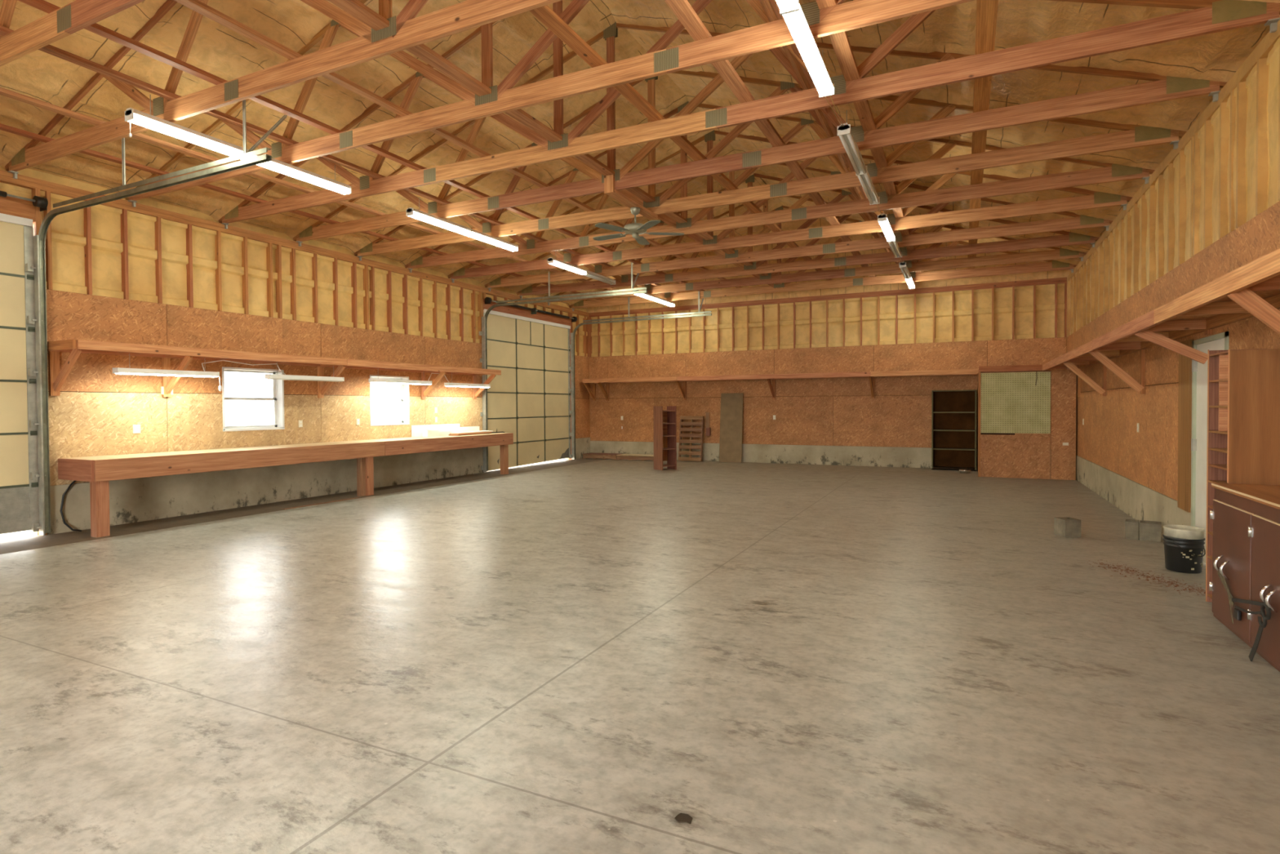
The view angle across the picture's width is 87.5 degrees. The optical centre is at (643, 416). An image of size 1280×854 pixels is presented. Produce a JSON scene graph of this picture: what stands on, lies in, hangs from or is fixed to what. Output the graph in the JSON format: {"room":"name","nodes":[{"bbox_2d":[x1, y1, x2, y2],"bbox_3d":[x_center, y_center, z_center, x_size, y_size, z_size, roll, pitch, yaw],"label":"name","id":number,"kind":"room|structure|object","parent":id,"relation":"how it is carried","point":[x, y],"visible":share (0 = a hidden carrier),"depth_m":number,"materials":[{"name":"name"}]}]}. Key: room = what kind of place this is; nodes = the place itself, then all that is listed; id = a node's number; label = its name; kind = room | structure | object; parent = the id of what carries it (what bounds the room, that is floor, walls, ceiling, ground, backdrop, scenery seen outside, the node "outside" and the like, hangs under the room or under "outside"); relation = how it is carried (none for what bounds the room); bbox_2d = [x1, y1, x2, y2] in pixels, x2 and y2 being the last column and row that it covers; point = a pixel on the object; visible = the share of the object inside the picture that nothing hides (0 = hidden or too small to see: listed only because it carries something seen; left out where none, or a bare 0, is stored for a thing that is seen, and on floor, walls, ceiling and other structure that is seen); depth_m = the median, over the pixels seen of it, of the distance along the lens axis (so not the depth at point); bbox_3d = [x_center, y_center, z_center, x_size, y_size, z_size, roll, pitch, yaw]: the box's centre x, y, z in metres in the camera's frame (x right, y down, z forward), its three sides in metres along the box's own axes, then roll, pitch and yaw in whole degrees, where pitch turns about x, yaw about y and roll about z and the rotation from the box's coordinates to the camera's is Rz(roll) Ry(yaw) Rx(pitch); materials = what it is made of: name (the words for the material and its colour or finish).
{"room":"garage workshop","nodes":[
{"label":"garage workshop","id":0,"kind":"room"},
{"bbox_2d":[0,165,590,535],"bbox_3d":[-5.875,-0.885,10.777,0.194,4.481,19.897,0,1,26],"label":"wall","id":1,"kind":"structure","parent":0,"point":[152,272],"depth_m":9.95,"materials":[{"name":"wood"}]},
{"bbox_2d":[0,0,145,66],"bbox_3d":[-2.430,-3.824,3.992,12.112,2.242,0.073,0,1,26],"label":"roof truss","id":2,"kind":"object","parent":1,"relation":"on","point":[77,15],"visible":0.96,"depth_m":4.90,"materials":[{"name":"wood"}]},
{"bbox_2d":[0,123,604,299],"bbox_3d":[-4.089,-3.104,12.282,0.088,0.039,14.173,0,1,26],"label":"roof purlin","id":3,"kind":"structure","parent":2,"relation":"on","point":[3,127],"depth_m":8.79,"materials":[{"name":"brown wood"}]},
{"bbox_2d":[0,87,635,297],"bbox_3d":[-3.181,-3.102,11.849,0.088,0.039,14.173,0,1,26],"label":"roof purlin","id":4,"kind":"structure","parent":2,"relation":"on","point":[5,92],"depth_m":7.57,"materials":[{"name":"brown wood"}]},
{"bbox_2d":[0,25,680,293],"bbox_3d":[-2.026,-3.099,11.297,0.088,0.039,14.173,0,1,26],"label":"roof purlin","id":5,"kind":"structure","parent":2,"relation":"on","point":[49,49],"depth_m":6.68,"materials":[{"name":"brown wood"}]},
{"bbox_2d":[173,0,742,288],"bbox_3d":[-0.513,-3.095,10.574,0.088,0.039,14.173,0,1,26],"label":"roof purlin","id":6,"kind":"structure","parent":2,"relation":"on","point":[197,6],"depth_m":6.05,"materials":[{"name":"brown wood"}]},
{"bbox_2d":[328,0,781,284],"bbox_3d":[0.394,-3.093,10.140,0.140,0.039,14.173,0,1,26],"label":"roof purlin","id":7,"kind":"structure","parent":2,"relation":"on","point":[355,8],"depth_m":6.00,"materials":[{"name":"brown wood"}]},
{"bbox_2d":[815,0,921,272],"bbox_3d":[3.213,-3.085,8.794,0.122,0.039,14.173,0,1,26],"label":"roof purlin","id":8,"kind":"structure","parent":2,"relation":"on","point":[840,42],"depth_m":6.42,"materials":[{"name":"brown wood"}]},
{"bbox_2d":[132,424,140,433],"bbox_3d":[-6.704,0.162,8.832,0.013,0.116,0.091,0,1,26],"label":"wall outlet","id":9,"kind":"object","parent":1,"relation":"attached to","point":[136,428],"visible":1,"depth_m":8.83,"materials":[{"name":"beige plastic"}]},
{"bbox_2d":[0,99,287,535],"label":"door","id":10,"kind":"structure","parent":1,"relation":"in","point":[24,451],"depth_m":7.75,"materials":[{"name":"metal"}]},
{"bbox_2d":[160,386,173,394],"bbox_3d":[-6.535,-0.358,9.155,0.036,0.107,0.137,0,1,26],"label":"junction box","id":11,"kind":"object","parent":1,"relation":"attached to","point":[162,387],"visible":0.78,"depth_m":9.10,"materials":[{"name":"beige plastic"}]},
{"bbox_2d":[222,366,284,431],"bbox_3d":[-6.086,-0.268,10.343,0.190,0.954,0.994,0,1,26],"label":"window","id":12,"kind":"structure","parent":1,"relation":"in","point":[251,401],"depth_m":10.41,"materials":[{"name":"glass"}]},
{"bbox_2d":[47,338,501,399],"bbox_3d":[-5.141,-0.644,11.377,0.634,0.649,7.870,0,1,26],"label":"wall shelf","id":13,"kind":"object","parent":1,"relation":"attached to","point":[76,346],"visible":0.94,"depth_m":9.22,"materials":[{"name":"brown wood"}]},
{"bbox_2d":[112,353,222,391],"bbox_3d":[-6.235,-0.574,8.807,0.140,0.461,1.283,0,1,26],"label":"light","id":14,"kind":"object","parent":13,"relation":"hanging from","point":[129,371],"visible":1,"depth_m":8.71,"materials":[{"name":"white plastic"}]},
{"bbox_2d":[218,376,222,391],"bbox_3d":[-5.934,-0.460,9.354,0.043,0.211,0.041,0,1,26],"label":"switch","id":15,"kind":"object","parent":14,"relation":"attached to","point":[220,387],"depth_m":9.34,"materials":[{"name":"white plastic"}]},
{"bbox_2d":[201,360,285,374],"bbox_3d":[-5.812,-0.722,9.756,0.066,0.173,1.228,0,1,26],"label":"lamp cord","id":16,"kind":"object","parent":13,"relation":"hanging from","point":[220,360],"visible":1,"depth_m":9.68,"materials":[{"name":"white plastic"}]},
{"bbox_2d":[264,362,344,382],"bbox_3d":[-5.365,-0.707,10.628,0.140,0.266,1.329,0,1,26],"label":"light","id":17,"kind":"object","parent":13,"relation":"hanging from","point":[268,376],"visible":1,"depth_m":10.52,"materials":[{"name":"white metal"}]},
{"bbox_2d":[368,368,431,385],"bbox_3d":[-4.503,-0.742,12.433,0.140,0.266,1.435,0,1,26],"label":"light","id":18,"kind":"object","parent":13,"relation":"hanging from","point":[371,380],"visible":1,"depth_m":12.30,"materials":[{"name":"white plastic"}]},
{"bbox_2d":[444,373,490,387],"bbox_3d":[-3.708,-0.766,14.095,0.140,0.284,1.314,0,1,26],"label":"light","id":19,"kind":"object","parent":13,"relation":"hanging from","point":[449,384],"visible":1,"depth_m":13.95,"materials":[{"name":"white plastic"}]},
{"bbox_2d":[4,0,562,178],"bbox_3d":[-1.904,-3.846,5.092,12.112,2.242,0.073,0,1,26],"label":"roof truss","id":20,"kind":"object","parent":1,"relation":"on","point":[405,31],"visible":0.84,"depth_m":5.65,"materials":[{"name":"wood"}]},
{"bbox_2d":[775,0,834,97],"bbox_3d":[0.963,-2.827,4.418,0.122,0.303,2.682,0,1,26],"label":"ceiling light","id":21,"kind":"object","parent":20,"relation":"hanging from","point":[792,12],"visible":1,"depth_m":4.86,"materials":[{"name":"white plastic"}]},
{"bbox_2d":[829,95,844,126],"bbox_3d":[1.735,-2.769,6.026,0.014,0.033,0.872,0,1,26],"label":"power cable","id":22,"kind":"object","parent":21,"relation":"attached to","point":[829,95],"visible":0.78,"depth_m":6.02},
{"bbox_2d":[298,420,302,426],"bbox_3d":[-5.659,0.116,11.018,0.013,0.116,0.070,0,1,26],"label":"wall outlet","id":23,"kind":"object","parent":1,"relation":"attached to","point":[300,422],"visible":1,"depth_m":11.02,"materials":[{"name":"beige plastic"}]},
{"bbox_2d":[355,418,359,425],"bbox_3d":[-5.160,0.093,12.063,0.013,0.116,0.070,0,1,26],"label":"wall outlet","id":24,"kind":"object","parent":1,"relation":"attached to","point":[357,420],"visible":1,"depth_m":12.05,"materials":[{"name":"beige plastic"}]},
{"bbox_2d":[368,374,409,426],"bbox_3d":[-4.919,-0.310,12.785,0.190,0.942,0.969,0,1,26],"label":"window","id":25,"kind":"structure","parent":1,"relation":"in","point":[389,403],"depth_m":12.90,"materials":[{"name":"white glass"}]},
{"bbox_2d":[124,0,974,207],"bbox_3d":[-1.379,-3.867,6.192,12.112,2.242,0.073,0,1,26],"label":"roof truss","id":26,"kind":"object","parent":1,"relation":"on","point":[841,17],"visible":0.73,"depth_m":5.99,"materials":[{"name":"wood"}]},
{"bbox_2d":[528,5,833,280],"bbox_3d":[1.481,-3.090,9.621,0.122,0.039,14.173,0,1,26],"label":"roof purlin","id":27,"kind":"structure","parent":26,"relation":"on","point":[544,14],"depth_m":6.19,"materials":[{"name":"brown wood"}]},
{"bbox_2d":[664,0,875,276],"bbox_3d":[2.333,-3.087,9.214,0.122,0.039,14.173,0,1,26],"label":"roof purlin","id":28,"kind":"structure","parent":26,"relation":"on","point":[683,11],"depth_m":6.03,"materials":[{"name":"brown wood"}]},
{"bbox_2d":[967,0,998,268],"bbox_3d":[4.162,-3.083,8.340,0.140,0.039,14.173,0,1,26],"label":"roof purlin","id":29,"kind":"structure","parent":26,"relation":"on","point":[986,10],"depth_m":6.04,"materials":[{"name":"brown wood"}]},
{"bbox_2d":[479,262,711,471],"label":"door","id":30,"kind":"structure","parent":1,"relation":"in","point":[530,399],"depth_m":16.77,"materials":[{"name":"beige metal"}]},
{"bbox_2d":[218,0,1279,228],"bbox_3d":[-0.853,-3.889,7.292,12.112,2.242,0.073,0,1,26],"label":"roof truss","id":31,"kind":"object","parent":1,"relation":"on","point":[1207,16],"visible":0.81,"depth_m":6.26,"materials":[{"name":"wood"}]},
{"bbox_2d":[293,22,1226,246],"bbox_3d":[-0.328,-3.910,8.392,12.112,2.242,0.073,0,1,26],"label":"roof truss","id":32,"kind":"object","parent":1,"relation":"on","point":[1163,88],"visible":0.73,"depth_m":7.48,"materials":[{"name":"wood"}]},
{"bbox_2d":[405,196,518,251],"bbox_3d":[-2.671,-2.904,10.139,0.122,0.303,2.377,0,1,26],"label":"ceiling light","id":33,"kind":"object","parent":32,"relation":"hanging from","point":[411,212],"visible":0.96,"depth_m":9.91,"materials":[{"name":"white plastic"}]},
{"bbox_2d":[604,174,657,219],"bbox_3d":[-0.151,-2.934,8.979,0.140,0.219,1.323,0,1,26],"label":"plank","id":34,"kind":"object","parent":32,"relation":"hanging from","point":[609,180],"visible":1,"depth_m":8.62,"materials":[{"name":"brown wood"}]},
{"bbox_2d":[592,206,684,244],"bbox_3d":[-0.149,-2.630,9.106,1.254,0.399,1.287,0,1,26],"label":"ceiling fan","id":35,"kind":"object","parent":34,"relation":"hanging from","point":[635,228],"visible":1,"depth_m":9.03,"materials":[{"name":"grey metal"}]},
{"bbox_2d":[837,110,879,204],"bbox_3d":[2.461,-2.888,7.552,0.122,0.303,2.499,0,1,26],"label":"ceiling light","id":36,"kind":"object","parent":32,"relation":"hanging from","point":[845,134],"visible":0.98,"depth_m":7.21,"materials":[{"name":"white metal"}]},
{"bbox_2d":[824,96,841,126],"bbox_3d":[1.620,-2.828,5.942,0.011,0.092,1.126,0,1,30],"label":"power cable","id":37,"kind":"object","parent":36,"relation":"attached to","point":[824,96],"visible":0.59,"depth_m":6.15,"materials":[{"name":"grey plastic"}]},
{"bbox_2d":[354,70,1186,260],"bbox_3d":[0.198,-3.932,9.492,12.112,2.242,0.073,0,1,26],"label":"roof truss","id":38,"kind":"object","parent":1,"relation":"on","point":[1133,135],"visible":0.66,"depth_m":8.65,"materials":[{"name":"wood"}]},
{"bbox_2d":[404,101,1155,272],"bbox_3d":[0.724,-3.953,10.591,12.112,2.242,0.073,0,1,26],"label":"roof truss","id":39,"kind":"object","parent":1,"relation":"on","point":[1108,172],"visible":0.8,"depth_m":9.77,"materials":[{"name":"wood"}]},
{"bbox_2d":[17,0,704,291],"bbox_3d":[-1.407,-3.097,11.001,0.088,0.039,14.173,0,1,26],"label":"roof purlin","id":40,"kind":"structure","parent":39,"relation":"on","point":[42,5],"depth_m":6.30,"materials":[{"name":"brown wood"}]},
{"bbox_2d":[447,129,1132,282],"bbox_3d":[1.249,-3.975,11.691,12.112,2.242,0.073,0,1,26],"label":"roof truss","id":41,"kind":"object","parent":1,"relation":"on","point":[1092,199],"visible":0.68,"depth_m":11.01,"materials":[{"name":"wood"}]},
{"bbox_2d":[877,210,902,257],"bbox_3d":[3.946,-2.949,10.659,0.122,0.303,2.621,0,1,26],"label":"ceiling light","id":42,"kind":"object","parent":41,"relation":"hanging from","point":[883,221],"visible":0.93,"depth_m":10.34,"materials":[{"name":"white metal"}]},
{"bbox_2d":[484,151,1113,291],"bbox_3d":[1.775,-3.996,12.791,12.112,2.242,0.073,0,1,26],"label":"roof truss","id":43,"kind":"object","parent":1,"relation":"on","point":[1077,221],"visible":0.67,"depth_m":12.09,"materials":[{"name":"wood"}]},
{"bbox_2d":[547,250,615,284],"bbox_3d":[-1.183,-2.965,13.253,0.122,0.303,2.423,0,1,26],"label":"ceiling light","id":44,"kind":"object","parent":43,"relation":"hanging from","point":[551,260],"visible":0.94,"depth_m":13.06,"materials":[{"name":"white plastic"}]},
{"bbox_2d":[516,173,1099,298],"bbox_3d":[2.300,-4.018,13.891,12.112,2.242,0.073,0,1,26],"label":"roof truss","id":45,"kind":"object","parent":1,"relation":"on","point":[1068,238],"visible":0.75,"depth_m":13.23,"materials":[{"name":"wood"}]},
{"bbox_2d":[759,0,889,252],"bbox_3d":[3.239,-3.612,10.308,0.109,0.122,11.339,0,1,26],"label":"roof purlin","id":46,"kind":"structure","parent":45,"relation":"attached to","point":[766,4],"depth_m":6.99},
{"bbox_2d":[768,0,898,263],"bbox_3d":[3.389,-3.410,10.241,0.109,0.122,11.339,0,1,26],"label":"roof purlin","id":47,"kind":"structure","parent":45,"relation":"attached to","point":[775,6],"depth_m":6.67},
{"bbox_2d":[546,195,1086,305],"bbox_3d":[2.826,-4.039,14.991,12.112,2.242,0.073,0,1,26],"label":"roof truss","id":48,"kind":"object","parent":1,"relation":"on","point":[1058,253],"visible":0.55,"depth_m":14.28,"materials":[{"name":"wood"}]},
{"bbox_2d":[568,205,1076,311],"bbox_3d":[3.351,-4.061,16.091,12.112,2.242,0.073,0,1,26],"label":"roof truss","id":49,"kind":"object","parent":1,"relation":"on","point":[1050,265],"visible":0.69,"depth_m":15.49,"materials":[{"name":"wood"}]},
{"bbox_2d":[632,289,675,306],"bbox_3d":[0.281,-3.030,16.599,0.122,0.303,2.256,0,1,26],"label":"ceiling light","id":50,"kind":"object","parent":49,"relation":"hanging from","point":[646,295],"visible":0.81,"depth_m":16.58,"materials":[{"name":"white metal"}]},
{"bbox_2d":[899,260,915,288],"bbox_3d":[5.476,-3.011,13.863,0.122,0.303,2.591,0,1,26],"label":"ceiling light","id":51,"kind":"object","parent":49,"relation":"hanging from","point":[907,275],"visible":0.94,"depth_m":13.57,"materials":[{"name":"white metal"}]},
{"bbox_2d":[0,457,1279,853],"bbox_3d":[-0.451,1.447,8.163,12.247,0.152,20.019,0,1,26],"label":"floor","id":52,"kind":"structure","parent":0,"point":[581,655],"depth_m":3.73,"materials":[{"name":"concrete"}]},
{"bbox_2d":[59,480,81,531],"bbox_3d":[-6.954,1.052,8.148,0.105,0.709,0.247,0,1,26],"label":"cable","id":53,"kind":"object","parent":52,"relation":"on","point":[73,482],"visible":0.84,"depth_m":8.09,"materials":[{"name":"black plastic"}]},
{"bbox_2d":[57,432,513,537],"bbox_3d":[-4.989,0.886,11.510,0.776,0.905,8.010,0,1,26],"label":"workbench","id":54,"kind":"object","parent":52,"relation":"on","point":[99,470],"visible":0.97,"depth_m":9.43,"materials":[{"name":"brown wood"}]},
{"bbox_2d":[422,430,439,436],"bbox_3d":[-4.244,0.333,13.327,0.122,0.128,0.320,0,1,26],"label":"carton","id":55,"kind":"object","parent":54,"relation":"on","point":[425,433],"visible":1,"depth_m":13.23,"materials":[{"name":"white cardboard"}]},
{"bbox_2d":[411,423,459,436],"bbox_3d":[-4.275,0.275,13.789,0.088,0.229,1.311,0,1,26],"label":"board","id":56,"kind":"object","parent":54,"relation":"on","point":[416,430],"visible":0.54,"depth_m":13.41,"materials":[{"name":"white wood"}]},
{"bbox_2d":[422,426,479,436],"bbox_3d":[-4.030,0.304,14.061,0.088,0.158,1.646,0,1,26],"label":"board","id":57,"kind":"object","parent":54,"relation":"on","point":[469,428],"visible":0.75,"depth_m":14.08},
{"bbox_2d":[439,430,470,435],"bbox_3d":[-3.974,0.339,13.951,0.088,0.091,0.945,0,1,26],"label":"board","id":58,"kind":"object","parent":54,"relation":"on","point":[441,433],"visible":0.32,"depth_m":13.71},
{"bbox_2d":[448,432,490,435],"bbox_3d":[-3.687,0.369,14.168,0.244,0.021,1.036,0,1,26],"label":"plank","id":59,"kind":"object","parent":54,"relation":"on","point":[483,433],"visible":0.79,"depth_m":13.92,"materials":[{"name":"brown wood"}]},
{"bbox_2d":[449,431,491,434],"bbox_3d":[-3.664,0.346,14.186,0.238,0.021,1.058,0,1,26],"label":"plank","id":60,"kind":"object","parent":59,"relation":"on","point":[480,432],"visible":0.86,"depth_m":13.97,"materials":[{"name":"brown wood"}]},
{"bbox_2d":[450,430,493,433],"bbox_3d":[-3.642,0.323,14.204,0.232,0.021,1.079,0,1,26],"label":"plank","id":61,"kind":"object","parent":60,"relation":"on","point":[465,432],"visible":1,"depth_m":14.15,"materials":[{"name":"beige wood"}]},
{"bbox_2d":[283,497,359,509],"bbox_3d":[-5.026,1.352,10.469,0.046,0.009,1.341,0,1,26],"label":"wood strip","id":62,"kind":"object","parent":52,"relation":"on","point":[355,497],"visible":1,"depth_m":10.41,"materials":[{"name":"brown wood"}]},
{"bbox_2d":[582,453,617,459],"bbox_3d":[-1.152,1.129,19.053,1.067,0.122,0.488,0,1,26],"label":"wooden pallet","id":63,"kind":"object","parent":52,"relation":"on","point":[584,456],"visible":0.62,"depth_m":18.83,"materials":[{"name":"brown wood"}]},
{"bbox_2d":[584,452,621,455],"bbox_3d":[-1.176,1.060,19.038,1.036,0.012,0.503,0,1,26],"label":"sheet","id":64,"kind":"object","parent":63,"relation":"on","point":[591,453],"visible":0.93,"depth_m":19.07,"materials":[{"name":"brown wood"}]},
{"bbox_2d":[616,455,653,461],"bbox_3d":[-0.113,1.132,18.540,1.189,0.122,0.488,0,1,26],"label":"wooden pallet","id":65,"kind":"object","parent":52,"relation":"on","point":[619,457],"visible":0.52,"depth_m":18.34,"materials":[{"name":"brown wood"}]},
{"bbox_2d":[616,453,653,456],"bbox_3d":[-0.131,1.062,18.539,1.158,0.012,0.503,0,1,26],"label":"plywood sheet","id":66,"kind":"object","parent":65,"relation":"on","point":[638,455],"visible":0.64,"depth_m":18.43,"materials":[{"name":"beige wood"}]},
{"bbox_2d":[653,405,676,470],"bbox_3d":[0.496,0.494,15.689,0.402,1.487,0.366,-1,1,-32],"label":"shelf unit","id":67,"kind":"object","parent":52,"relation":"on","point":[664,433],"visible":1,"depth_m":15.67,"materials":[{"name":"brown wood"}]},
{"bbox_2d":[674,813,692,823],"bbox_3d":[0.146,1.462,2.432,0.064,0.004,0.055,0,1,26],"label":"scrap","id":68,"kind":"object","parent":52,"relation":"on","point":[681,817],"visible":1,"depth_m":2.43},
{"bbox_2d":[678,416,704,461],"bbox_3d":[1.272,0.587,17.989,0.655,1.209,0.265,0,1,26],"label":"wooden pallet","id":69,"kind":"object","parent":52,"relation":"on","point":[691,435],"visible":1,"depth_m":17.94,"materials":[{"name":"brown wood"}]},
{"bbox_2d":[719,392,743,462],"bbox_3d":[2.293,0.287,17.563,0.610,1.814,0.198,0,1,26],"label":"leaning board","id":70,"kind":"object","parent":52,"relation":"on","point":[731,404],"visible":1,"depth_m":17.56,"materials":[{"name":"brown wood"}]},
{"bbox_2d":[931,389,976,471],"bbox_3d":[7.058,0.301,15.212,0.914,1.808,0.341,0,1,26],"label":"bookcase","id":71,"kind":"object","parent":52,"relation":"on","point":[953,442],"visible":1,"depth_m":15.32,"materials":[{"name":"brown wood"}]},
{"bbox_2d":[958,469,970,473],"bbox_3d":[6.952,1.187,14.473,0.244,0.073,0.244,0,1,26],"label":"metal bowl","id":72,"kind":"object","parent":52,"relation":"on","point":[962,471],"visible":1,"depth_m":14.39,"materials":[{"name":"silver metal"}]},
{"bbox_2d":[977,364,1076,479],"bbox_3d":[8.006,0.089,14.091,1.731,2.271,1.612,0,1,26],"label":"wall panel","id":73,"kind":"object","parent":52,"relation":"on","point":[1024,432],"visible":0.97,"depth_m":13.39,"materials":[{"name":"brown wood"}]},
{"bbox_2d":[1053,516,1080,537],"bbox_3d":[4.825,1.255,7.611,0.189,0.192,0.189,0,1,-2],"label":"concrete block","id":74,"kind":"object","parent":52,"relation":"on","point":[1066,526],"visible":1,"depth_m":7.52,"materials":[{"name":"grey concrete"}]},
{"bbox_2d":[1124,519,1138,539],"bbox_3d":[5.445,1.254,7.451,0.122,0.192,0.189,0,1,38],"label":"concrete block","id":75,"kind":"object","parent":52,"relation":"on","point":[1131,526],"visible":1,"depth_m":7.38,"materials":[{"name":"grey concrete"}]},
{"bbox_2d":[1092,562,1205,595],"bbox_3d":[4.324,1.383,5.714,0.507,0.009,1.320,-1,1,-11],"label":"wood shavings","id":76,"kind":"object","parent":52,"relation":"on","point":[1122,570],"visible":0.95,"depth_m":5.74},
{"bbox_2d":[1139,520,1161,542],"bbox_3d":[5.574,1.256,7.351,0.189,0.192,0.189,0,1,38],"label":"concrete block","id":77,"kind":"object","parent":52,"relation":"on","point":[1151,531],"visible":1,"depth_m":7.28,"materials":[{"name":"grey concrete"}]},
{"bbox_2d":[1162,524,1205,573],"bbox_3d":[4.848,1.186,5.999,0.299,0.386,0.303,-1,1,-14],"label":"plastic bucket","id":78,"kind":"object","parent":52,"relation":"on","point":[1184,544],"visible":1,"depth_m":5.90,"materials":[{"name":"black plastic"}]},
{"bbox_2d":[1205,348,1279,602],"bbox_3d":[4.311,0.451,4.777,0.336,1.902,0.451,0,1,26],"label":"shelf","id":79,"kind":"object","parent":52,"relation":"on","point":[1243,445],"visible":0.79,"depth_m":4.61,"materials":[{"name":"brown wood"}]},
{"bbox_2d":[1208,483,1279,671],"bbox_3d":[3.561,0.953,3.380,0.491,0.930,2.704,0,1,26],"label":"base cabinet","id":80,"kind":"object","parent":52,"relation":"on","point":[1246,538],"visible":0.98,"depth_m":4.08,"materials":[{"name":"red paint"}]},
{"bbox_2d":[1217,569,1241,623],"bbox_3d":[3.760,1.165,4.296,0.020,0.295,0.345,0,1,23],"label":"strap","id":81,"kind":"object","parent":80,"relation":"hanging from","point":[1237,612],"visible":0.98,"depth_m":4.26,"materials":[{"name":"black plastic"}]},
{"bbox_2d":[1211,483,1279,509],"bbox_3d":[3.584,0.501,3.360,0.434,0.026,2.704,0,1,26],"label":"countertop","id":82,"kind":"structure","parent":80,"relation":"on","point":[1271,493],"depth_m":4.24,"materials":[{"name":"brown wood"}]},
{"bbox_2d":[1231,597,1271,661],"bbox_3d":[3.584,1.227,3.965,0.029,0.395,0.606,0,1,26],"label":"strap","id":83,"kind":"object","parent":80,"relation":"attached to","point":[1263,605],"visible":0.98,"depth_m":3.81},
{"bbox_2d":[0,0,1279,308],"bbox_3d":[-0.481,-4.064,8.070,12.558,2.417,20.019,0,1,26],"label":"ceiling","id":84,"kind":"structure","parent":0,"point":[217,50],"depth_m":8.07,"materials":[{"name":"wood"}]},
{"bbox_2d":[124,94,248,156],"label":"ceiling light","id":85,"kind":"object","parent":84,"relation":"hanging from","point":[161,125],"depth_m":6.38,"materials":[{"name":"white plastic"}]},
{"bbox_2d":[257,158,351,195],"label":"ceiling light","id":86,"kind":"object","parent":84,"relation":"hanging from","point":[275,165],"depth_m":7.62,"materials":[{"name":"white plastic"}]},
{"bbox_2d":[586,218,1071,469],"bbox_3d":[3.804,-2.095,17.049,12.247,6.584,0.194,0,1,26],"label":"wall","id":87,"kind":"structure","parent":0,"point":[974,322],"depth_m":16.68,"materials":[{"name":"wood"}]},
{"bbox_2d":[706,412,709,427],"bbox_3d":[1.714,0.086,17.976,0.091,0.408,0.027,0,1,26],"label":"batten","id":88,"kind":"object","parent":87,"relation":"attached to","point":[707,413],"visible":1,"depth_m":17.96,"materials":[{"name":"brown wood"}]},
{"bbox_2d":[706,427,711,435],"bbox_3d":[1.734,0.401,17.948,0.104,0.213,0.073,0,1,26],"label":"box","id":89,"kind":"object","parent":87,"relation":"attached to","point":[708,429],"visible":1,"depth_m":17.92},
{"bbox_2d":[582,368,977,400],"bbox_3d":[2.911,-0.753,17.050,10.019,0.619,0.640,0,1,26],"label":"wall shelf","id":90,"kind":"object","parent":87,"relation":"attached to","point":[872,375],"visible":1,"depth_m":16.72,"materials":[{"name":"brown wood"}]},
{"bbox_2d":[1066,19,1279,537],"bbox_3d":[5.000,-0.856,5.581,0.194,4.481,19.897,0,1,26],"label":"wall","id":91,"kind":"structure","parent":0,"point":[1210,209],"depth_m":7.25,"materials":[{"name":"wood"}]},
{"bbox_2d":[1042,247,1279,397],"bbox_3d":[5.282,-0.588,7.068,0.597,0.661,13.366,0,1,26],"label":"wall shelf","id":92,"kind":"object","parent":91,"relation":"attached to","point":[1252,289],"visible":0.99,"depth_m":5.72,"materials":[{"name":"brown wood"}]},
{"bbox_2d":[1177,339,1193,512],"bbox_3d":[5.407,0.088,6.672,0.030,1.686,0.360,0,1,26],"label":"trim","id":93,"kind":"structure","parent":91,"relation":"attached to","point":[1184,397],"depth_m":6.63,"materials":[{"name":"brown wood"}]},
{"bbox_2d":[1191,331,1229,564],"bbox_3d":[5.119,0.324,6.070,0.152,2.103,0.936,0,1,26],"label":"door","id":94,"kind":"structure","parent":91,"relation":"in","point":[1220,341],"depth_m":6.30,"materials":[{"name":"white paint"}]},
{"label":"outside","id":95,"kind":"structure","parent":0,"visible":0},
{"bbox_2d":[0,457,565,538],"bbox_3d":[-3.587,1.480,8.669,42.361,0.165,42.367,0,1,26],"label":"ground","id":96,"kind":"structure","parent":95,"point":[5,535],"depth_m":8.12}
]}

